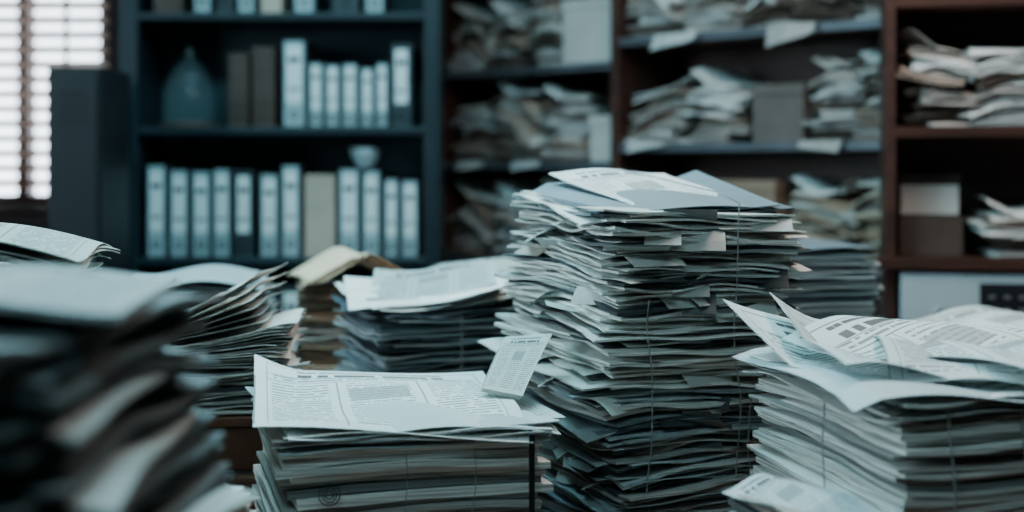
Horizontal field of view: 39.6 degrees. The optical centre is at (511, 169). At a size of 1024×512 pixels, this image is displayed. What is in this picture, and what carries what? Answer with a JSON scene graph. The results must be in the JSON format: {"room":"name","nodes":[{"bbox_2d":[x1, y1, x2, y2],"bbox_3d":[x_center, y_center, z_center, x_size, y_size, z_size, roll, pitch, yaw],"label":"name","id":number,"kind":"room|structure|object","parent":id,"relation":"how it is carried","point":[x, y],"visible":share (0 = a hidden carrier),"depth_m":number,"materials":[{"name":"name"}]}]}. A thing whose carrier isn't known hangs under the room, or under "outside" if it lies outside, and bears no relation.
{"room":"cluttered office","nodes":[
{"label":"cluttered office","id":0,"kind":"room"},
{"bbox_2d":[0,0,118,261],"bbox_3d":[-0.300,-0.075,5.200,4.800,2.750,0.100,0,0,0],"label":"wall","id":1,"kind":"structure","parent":0,"point":[116,2],"depth_m":5.15,"materials":[{"name":"paint"}]},
{"bbox_2d":[0,0,113,228],"bbox_3d":[-1.945,-0.400,5.115,1.130,1.400,0.190,0,0,0],"label":"window","id":2,"kind":"structure","parent":1,"relation":"in","point":[37,219],"depth_m":5.14,"materials":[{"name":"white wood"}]},
{"bbox_2d":[0,0,109,211],"bbox_3d":[-1.945,-0.476,5.088,1.000,1.248,0.063,0,0,0],"label":"blind","id":3,"kind":"object","parent":2,"relation":"attached to","point":[66,20],"visible":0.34,"depth_m":5.08,"materials":[{"name":"white plastic"}]},
{"bbox_2d":[267,277,365,368],"bbox_3d":[-0.676,0.463,4.247,0.767,0.272,0.259,0,0,0],"label":"binders","id":4,"kind":"object","parent":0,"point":[289,302],"visible":0.02,"depth_m":4.12,"materials":[{"name":"paper"}]},
{"bbox_3d":[-0.300,1.350,1.775,5.000,0.100,6.950,0,0,0],"label":"floor","id":5,"kind":"structure","parent":0,"visible":0},
{"bbox_2d":[48,67,129,273],"bbox_3d":[-1.145,0.515,3.845,0.140,1.570,0.310,0,0,0],"label":"locker","id":6,"kind":"object","parent":5,"relation":"on","point":[89,107],"visible":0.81,"depth_m":3.71,"materials":[{"name":"metal"}]},
{"bbox_2d":[234,474,254,478],"bbox_3d":[0.075,0.926,1.900,2.150,0.748,2.600,0,0,0],"label":"wooden table","id":7,"kind":"object","parent":5,"relation":"on","point":[236,476],"visible":0.02,"depth_m":2.56,"materials":[{"name":"brown wood"}]},
{"bbox_2d":[0,222,119,269],"bbox_3d":[-0.661,0.308,1.697,0.354,0.484,0.406,0,0,0],"label":"paper stack","id":8,"kind":"object","parent":7,"relation":"on","point":[19,244],"visible":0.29,"depth_m":1.69,"materials":[{"name":"white paper"}]},
{"bbox_2d":[0,264,256,511],"bbox_3d":[-0.397,0.311,0.943,0.403,0.477,0.421,0,0,0],"label":"paper stack","id":9,"kind":"object","parent":7,"relation":"on","point":[98,414],"visible":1,"depth_m":0.89,"materials":[{"name":"white paper"}]},
{"bbox_2d":[145,265,279,473],"bbox_3d":[-0.601,0.370,2.705,0.304,0.361,0.330,0,0,-5],"label":"paper stack","id":10,"kind":"object","parent":7,"relation":"on","point":[207,280],"visible":0.06,"depth_m":2.64,"materials":[{"name":"white paper"}]},
{"bbox_2d":[202,414,262,509],"bbox_3d":[-0.452,0.450,2.168,0.271,0.201,0.336,0,0,-8],"label":"wooden crate","id":11,"kind":"object","parent":7,"relation":"on","point":[241,441],"visible":0.02,"depth_m":2.02,"materials":[{"name":"brown wood"}]},
{"bbox_2d":[167,262,309,414],"bbox_3d":[-0.454,0.246,2.151,0.327,0.204,0.325,0,0,0],"label":"stack","id":12,"kind":"object","parent":11,"relation":"on","point":[235,331],"visible":0.5,"depth_m":2.07,"materials":[{"name":"paper"}]},
{"bbox_2d":[227,485,260,511],"bbox_3d":[-0.372,0.437,1.419,0.181,0.225,0.242,0,0,12],"label":"pile","id":13,"kind":"object","parent":7,"relation":"on","point":[246,508],"visible":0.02,"depth_m":1.50,"materials":[{"name":"white paper"}]},
{"bbox_2d":[287,247,402,370],"bbox_3d":[-0.336,0.356,2.955,0.256,0.388,0.294,0,0,-11],"label":"folders","id":14,"kind":"object","parent":7,"relation":"on","point":[322,336],"visible":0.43,"depth_m":2.85,"materials":[{"name":"paper"}]},
{"bbox_2d":[245,354,565,511],"bbox_3d":[-0.146,0.403,1.813,0.378,0.295,0.402,0,0,-13],"label":"paper stack","id":15,"kind":"object","parent":7,"relation":"on","point":[333,441],"visible":0.97,"depth_m":1.66,"materials":[{"name":"white paper"}]},
{"bbox_2d":[480,334,551,398],"bbox_3d":[0.001,0.254,1.867,0.073,0.064,0.173,0,0,15],"label":"paper sheet","id":16,"kind":"object","parent":15,"relation":"on","point":[514,363],"visible":1,"depth_m":1.85,"materials":[{"name":"paper"}]},
{"bbox_2d":[331,259,520,374],"bbox_3d":[-0.152,0.358,2.522,0.335,0.383,0.382,0,0,-18],"label":"paper stack","id":17,"kind":"object","parent":7,"relation":"on","point":[433,319],"visible":0.45,"depth_m":2.39,"materials":[{"name":"white paper"}]},
{"bbox_2d":[432,257,530,271],"bbox_3d":[-0.035,0.369,3.019,0.302,0.362,0.326,0,0,7],"label":"paper stack","id":18,"kind":"object","parent":7,"relation":"on","point":[500,264],"visible":0.03,"depth_m":3.04,"materials":[{"name":"white paper"}]},
{"bbox_2d":[477,168,811,511],"bbox_3d":[0.185,0.274,2.060,0.371,0.553,0.431,0,0,-22],"label":"paper stack","id":19,"kind":"object","parent":7,"relation":"on","point":[630,274],"visible":0.93,"depth_m":1.91,"materials":[{"name":"white paper"}]},
{"bbox_2d":[722,473,872,511],"bbox_3d":[0.282,0.433,1.410,0.101,0.234,0.166,0,0,-13],"label":"pile","id":20,"kind":"object","parent":7,"relation":"on","point":[762,492],"visible":1,"depth_m":1.42,"materials":[{"name":"white paper"}]},
{"bbox_2d":[778,239,883,318],"bbox_3d":[0.526,0.344,2.680,0.264,0.412,0.310,0,0,-5],"label":"paper stack","id":21,"kind":"object","parent":7,"relation":"on","point":[840,282],"visible":0.17,"depth_m":2.55,"materials":[{"name":"white paper"}]},
{"bbox_2d":[723,293,1023,511],"bbox_3d":[0.527,0.353,1.651,0.469,0.395,0.463,0,0,-10],"label":"paper stack","id":22,"kind":"object","parent":7,"relation":"on","point":[888,414],"visible":0.95,"depth_m":1.50,"materials":[{"name":"white paper"}]},
{"bbox_2d":[918,306,1023,327],"bbox_3d":[0.880,0.400,2.450,0.402,0.300,0.431,0,0,0],"label":"paper stack","id":23,"kind":"object","parent":7,"relation":"on","point":[975,315],"visible":0.07,"depth_m":2.53,"materials":[{"name":"white paper"}]},
{"bbox_2d":[119,0,444,287],"bbox_3d":[-0.681,0.130,4.250,0.947,2.340,0.340,0,0,0],"label":"bookcase","id":24,"kind":"object","parent":5,"relation":"on","point":[177,63],"visible":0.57,"depth_m":4.35,"materials":[{"name":"blue paint"}]},
{"bbox_2d":[157,122,220,126],"bbox_3d":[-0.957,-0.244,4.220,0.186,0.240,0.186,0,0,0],"label":"tray","id":25,"kind":"object","parent":24,"relation":"on","point":[167,124],"visible":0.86,"depth_m":4.14,"materials":[{"name":"teal"}]},
{"bbox_2d":[153,0,390,11],"bbox_3d":[-0.706,-0.578,4.249,0.670,0.244,0.253,0,0,0],"label":"binders","id":26,"kind":"object","parent":24,"relation":"in","point":[159,5],"visible":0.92,"depth_m":4.13,"materials":[{"name":"cardboard"}]},
{"bbox_2d":[146,165,422,257],"bbox_3d":[-0.666,0.119,4.252,0.787,0.269,0.272,0,0,0],"label":"binders","id":27,"kind":"object","parent":24,"relation":"in","point":[219,212],"visible":0.99,"depth_m":4.13,"materials":[{"name":"cardboard"}]},
{"bbox_2d":[350,148,380,166],"bbox_3d":[-0.432,-0.036,4.200,0.092,0.058,0.092,0,0,0],"label":"bowl","id":28,"kind":"object","parent":27,"relation":"on","point":[363,157],"visible":1,"depth_m":4.17,"materials":[{"name":"ceramic"}]},
{"bbox_2d":[229,40,416,126],"bbox_3d":[-0.557,-0.251,4.248,0.529,0.254,0.259,0,0,0],"label":"binders","id":29,"kind":"object","parent":24,"relation":"in","point":[270,86],"visible":0.99,"depth_m":4.13,"materials":[{"name":"cardboard"}]},
{"bbox_2d":[445,0,879,317],"bbox_3d":[0.487,0.075,4.300,1.720,2.450,0.334,0,0,43],"label":"shelving","id":30,"kind":"object","parent":5,"relation":"on","point":[632,69],"visible":0.24,"depth_m":4.29,"materials":[{"name":"brown wood"}]},
{"bbox_2d":[445,0,563,71],"bbox_3d":[0.044,-0.455,4.679,0.534,0.258,0.300,0,0,40],"label":"pile","id":31,"kind":"object","parent":30,"relation":"in","point":[497,34],"visible":0.68,"depth_m":4.60,"materials":[{"name":"paper"}]},
{"bbox_2d":[445,176,564,256],"bbox_3d":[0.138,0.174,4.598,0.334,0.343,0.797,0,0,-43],"label":"pile","id":32,"kind":"object","parent":30,"relation":"in","point":[487,218],"visible":0.21,"depth_m":4.68,"materials":[{"name":"paper"}]},
{"bbox_2d":[448,77,609,171],"bbox_3d":[0.097,-0.152,4.628,0.676,0.315,0.336,0,0,43],"label":"pile","id":33,"kind":"object","parent":30,"relation":"in","point":[520,124],"visible":0.9,"depth_m":4.54,"materials":[{"name":"paper"}]},
{"bbox_2d":[561,0,609,63],"bbox_3d":[0.309,-0.426,4.460,0.198,0.200,0.248,0,0,43],"label":"box","id":34,"kind":"object","parent":30,"relation":"in","point":[586,23],"visible":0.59,"depth_m":4.37,"materials":[{"name":"cardboard"}]},
{"bbox_2d":[589,115,609,160],"bbox_3d":[0.352,-0.096,4.407,0.093,0.140,0.248,0,0,43],"label":"box","id":35,"kind":"object","parent":30,"relation":"in","point":[600,124],"visible":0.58,"depth_m":4.32,"materials":[{"name":"cardboard"}]},
{"bbox_2d":[625,50,879,152],"bbox_3d":[0.752,-0.188,4.019,1.004,0.286,0.336,0,0,42],"label":"pile","id":36,"kind":"object","parent":30,"relation":"in","point":[712,100],"visible":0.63,"depth_m":4.03,"materials":[{"name":"paper"}]},
{"bbox_2d":[625,0,879,50],"bbox_3d":[0.754,-0.492,4.015,0.989,0.322,0.346,0,0,42],"label":"pile","id":37,"kind":"object","parent":30,"relation":"in","point":[671,22],"visible":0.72,"depth_m":3.99,"materials":[{"name":"paper"}]},
{"bbox_2d":[721,180,803,238],"bbox_3d":[0.732,0.139,4.063,0.208,0.220,0.258,0,0,43],"label":"box","id":38,"kind":"object","parent":30,"relation":"in","point":[778,191],"visible":0.16,"depth_m":3.94,"materials":[{"name":"cardboard"}]},
{"bbox_2d":[751,83,849,141],"bbox_3d":[0.812,-0.156,3.988,0.168,0.160,0.258,0,0,43],"label":"box","id":39,"kind":"object","parent":30,"relation":"in","point":[779,110],"visible":0.77,"depth_m":3.89,"materials":[{"name":"cardboard"}]},
{"bbox_2d":[789,175,879,260],"bbox_3d":[0.751,0.122,4.023,0.974,0.254,0.328,0,0,41],"label":"pile","id":40,"kind":"object","parent":30,"relation":"in","point":[823,214],"visible":0.24,"depth_m":3.79,"materials":[{"name":"paper"}]},
{"bbox_2d":[877,0,1023,318],"bbox_3d":[1.299,0.075,3.315,0.880,2.450,0.350,0,0,12],"label":"wooden shelf unit","id":41,"kind":"object","parent":5,"relation":"on","point":[988,160],"visible":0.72,"depth_m":3.49,"materials":[{"name":"brown wood"}]},
{"bbox_2d":[898,174,962,255],"bbox_3d":[0.982,0.105,3.341,0.140,0.190,0.070,0,0,12],"label":"box","id":42,"kind":"object","parent":41,"relation":"on","point":[930,223],"visible":1,"depth_m":3.34,"materials":[{"name":"brown cardboard"},{"name":"pale paper label"}]},
{"bbox_2d":[880,28,1023,126],"bbox_3d":[1.297,-0.218,3.332,0.827,0.233,0.308,0,0,9],"label":"pile","id":43,"kind":"object","parent":41,"relation":"on","point":[941,75],"visible":0.98,"depth_m":3.28,"materials":[{"name":"paper"}]},
{"bbox_2d":[896,269,1023,319],"bbox_3d":[1.139,0.329,3.306,0.468,0.190,0.273,0,0,12],"label":"microwave oven","id":44,"kind":"object","parent":41,"relation":"on","point":[920,293],"visible":0.34,"depth_m":3.21,"materials":[{"name":"white metal"}]},
{"bbox_2d":[963,194,1023,256],"bbox_3d":[1.392,0.112,3.299,0.673,0.173,0.287,0,0,13],"label":"pile","id":45,"kind":"object","parent":41,"relation":"on","point":[1004,229],"visible":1,"depth_m":3.27,"materials":[{"name":"paper"}]}
]}

